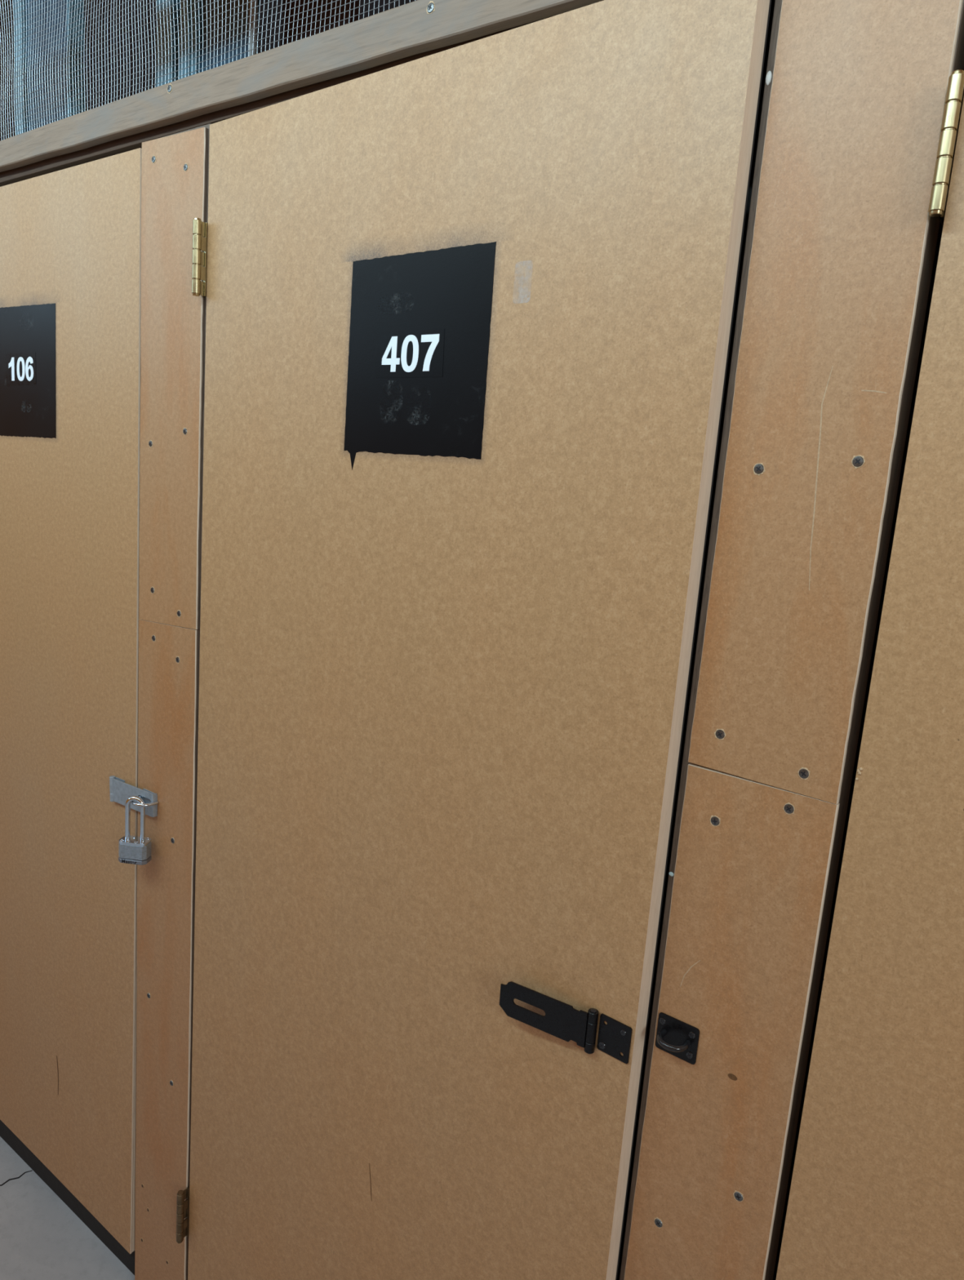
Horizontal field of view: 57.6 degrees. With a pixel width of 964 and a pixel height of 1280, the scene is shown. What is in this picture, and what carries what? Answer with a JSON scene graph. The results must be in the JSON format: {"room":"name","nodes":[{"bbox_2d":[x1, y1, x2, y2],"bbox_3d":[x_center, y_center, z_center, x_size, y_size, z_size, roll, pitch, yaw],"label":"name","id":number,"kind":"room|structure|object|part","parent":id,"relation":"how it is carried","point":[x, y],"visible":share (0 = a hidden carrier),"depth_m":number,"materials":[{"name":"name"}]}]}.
{"room":"storage locker corridor","nodes":[
{"label":"storage locker corridor","id":0,"kind":"room"},
{"bbox_2d":[0,1136,134,1279],"bbox_3d":[-1.526,1.237,1.706,10.000,0.100,7.000,12,13,35],"label":"floor","id":1,"kind":"structure","parent":0,"point":[42,1237],"depth_m":1.79,"materials":[{"name":"grey concrete"}]},
{"bbox_2d":[13,0,84,135],"bbox_3d":[-1.170,-0.609,2.486,0.306,3.300,0.152,12,13,35],"label":"upright","id":2,"kind":"object","parent":1,"relation":"on","point":[71,93],"visible":0.02,"depth_m":2.28,"materials":[{"name":"blue paint"}]},
{"bbox_2d":[0,147,157,1275],"bbox_3d":[-0.799,0.153,1.823,0.892,2.094,0.291,12,13,35],"label":"door","id":3,"kind":"structure","parent":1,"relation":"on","point":[70,237],"depth_m":1.62,"materials":[{"name":"brown wood"}]},
{"bbox_3d":[-0.638,0.264,1.544,0.036,0.043,0.002,12,13,35],"label":"hasp plate","id":4,"kind":"part","parent":3,"relation":"part of","materials":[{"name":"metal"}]},
{"bbox_3d":[-0.599,0.270,1.511,0.125,0.046,0.008,12,13,35],"label":"hasp arm","id":5,"kind":"part","parent":3,"relation":"part of","materials":[{"name":"metal"}]},
{"bbox_2d":[131,123,211,1279],"bbox_3d":[-0.526,0.262,1.467,0.161,2.050,0.078,12,13,35],"label":"panel","id":6,"kind":"object","parent":1,"relation":"on","point":[207,126],"depth_m":1.42,"materials":[{"name":"brown wood"}]},
{"bbox_2d":[118,795,151,865],"bbox_3d":[-0.583,0.317,1.474,0.050,0.115,0.029,5,10,5],"label":"padlock","id":7,"kind":"object","parent":6,"relation":"hanging from","point":[134,850],"visible":1,"depth_m":1.47,"materials":[{"name":"metal"}]},
{"bbox_3d":[-0.584,0.338,1.478,0.049,0.006,0.028,5,10,5],"label":"plate","id":8,"kind":"part","parent":7,"relation":"part of","materials":[{"name":"silver metal"}]},
{"bbox_3d":[-0.563,0.272,1.489,0.041,0.032,0.002,12,13,35],"label":"staple plate","id":9,"kind":"part","parent":6,"relation":"part of","materials":[{"name":"metal"}]},
{"bbox_3d":[-0.565,0.621,1.517,0.159,1.321,0.040,12,13,35],"label":"cover strip","id":10,"kind":"part","parent":6,"relation":"part of","materials":[{"name":"brown wood"}]},
{"bbox_3d":[-0.479,-0.381,1.349,0.158,0.732,0.008,12,13,35],"label":"cover strip","id":11,"kind":"part","parent":6,"relation":"part of","materials":[{"name":"brown wood"}]},
{"bbox_2d":[0,12,564,186],"bbox_3d":[-0.093,-0.702,1.049,3.600,0.053,0.037,12,13,35],"label":"header","id":12,"kind":"object","parent":6,"relation":"on","point":[123,144],"visible":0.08,"depth_m":1.29,"materials":[{"name":"brown wood"}]},
{"bbox_2d":[0,0,603,172],"bbox_3d":[-0.111,-0.703,1.023,3.600,0.055,0.018,12,13,35],"label":"board","id":13,"kind":"object","parent":12,"relation":"attached to","point":[419,26],"visible":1,"depth_m":1.11,"materials":[{"name":"brown wood"}]},
{"bbox_2d":[0,0,417,140],"bbox_3d":[-0.609,-1.007,1.374,2.204,0.416,0.015,12,13,35],"label":"wire mesh","id":14,"kind":"object","parent":13,"relation":"attached to","point":[394,1],"visible":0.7,"depth_m":1.36,"materials":[{"name":"grey metal"}]},
{"bbox_2d":[155,0,259,87],"bbox_3d":[-0.639,-0.496,2.085,0.338,3.300,0.136,12,13,35],"label":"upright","id":15,"kind":"object","parent":1,"relation":"on","point":[203,2],"visible":0.02,"depth_m":1.89,"materials":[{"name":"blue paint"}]},
{"bbox_3d":[-0.598,-0.478,2.003,0.172,3.300,0.020,12,13,35],"label":"plate","id":16,"kind":"part","parent":15,"relation":"part of","materials":[{"name":"metal"}]},
{"bbox_2d":[282,0,360,44],"bbox_3d":[-0.392,-0.397,1.927,0.195,3.200,0.030,12,13,35],"label":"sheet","id":17,"kind":"object","parent":1,"relation":"on","point":[348,6],"visible":0.02,"depth_m":1.76,"materials":[{"name":"silver metal"}]},
{"bbox_2d":[176,0,774,1279],"bbox_3d":[-0.069,0.310,1.270,0.964,2.094,0.325,12,13,35],"label":"door","id":18,"kind":"structure","parent":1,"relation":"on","point":[472,307],"depth_m":1.04,"materials":[{"name":"brown wood"}]},
{"bbox_3d":[0.067,0.417,0.983,0.109,0.043,0.002,10,12,30],"label":"hasp arm","id":19,"kind":"part","parent":18,"relation":"part of"},
{"bbox_3d":[0.142,0.429,0.945,0.038,0.042,0.002,12,13,37],"label":"hasp plate","id":20,"kind":"part","parent":18,"relation":"part of","materials":[{"name":"black metal"}]},
{"bbox_3d":[0.022,0.306,1.393,0.964,2.068,0.020,12,13,35],"label":"panel","id":21,"kind":"part","parent":18,"relation":"part of","materials":[{"name":"brown wood"}]},
{"bbox_2d":[619,0,963,1279],"bbox_3d":[0.247,0.423,0.909,0.156,2.050,0.070,12,13,35],"label":"panel","id":22,"kind":"object","parent":1,"relation":"on","point":[958,60],"depth_m":0.82,"materials":[{"name":"brown wood"}]},
{"bbox_3d":[0.206,0.421,0.927,0.046,0.041,0.002,12,13,35],"label":"staple plate","id":23,"kind":"part","parent":22,"relation":"part of","materials":[{"name":"black metal"}]},
{"bbox_3d":[0.211,0.785,0.957,0.148,1.316,0.032,12,13,35],"label":"cover strip","id":24,"kind":"part","parent":22,"relation":"part of","materials":[{"name":"brown wood"}]},
{"bbox_3d":[0.296,-0.220,0.785,0.148,0.730,0.008,12,13,35],"label":"cover strip","id":25,"kind":"part","parent":22,"relation":"part of","materials":[{"name":"brown wood"}]},
{"bbox_2d":[773,69,963,1279],"bbox_3d":[0.677,0.463,0.742,0.887,2.094,0.300,12,13,35],"label":"door","id":26,"kind":"structure","parent":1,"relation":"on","point":[875,1188],"depth_m":0.78,"materials":[{"name":"brown wood"}]},
{"bbox_2d":[0,0,416,141],"bbox_3d":[0.353,-2.024,3.349,10.000,6.000,0.100,12,13,35],"label":"wall","id":27,"kind":"structure","parent":0,"point":[366,7],"depth_m":4.94,"materials":[{"name":"grey metal"}]},
{"bbox_2d":[248,0,257,56],"bbox_3d":[-0.526,-0.458,1.926,0.016,3.300,0.016,12,13,35],"label":"conduit pipe","id":28,"kind":"object","parent":27,"relation":"attached to","point":[253,4],"visible":0.02,"depth_m":1.78,"materials":[{"name":"silver metal"}]}
]}

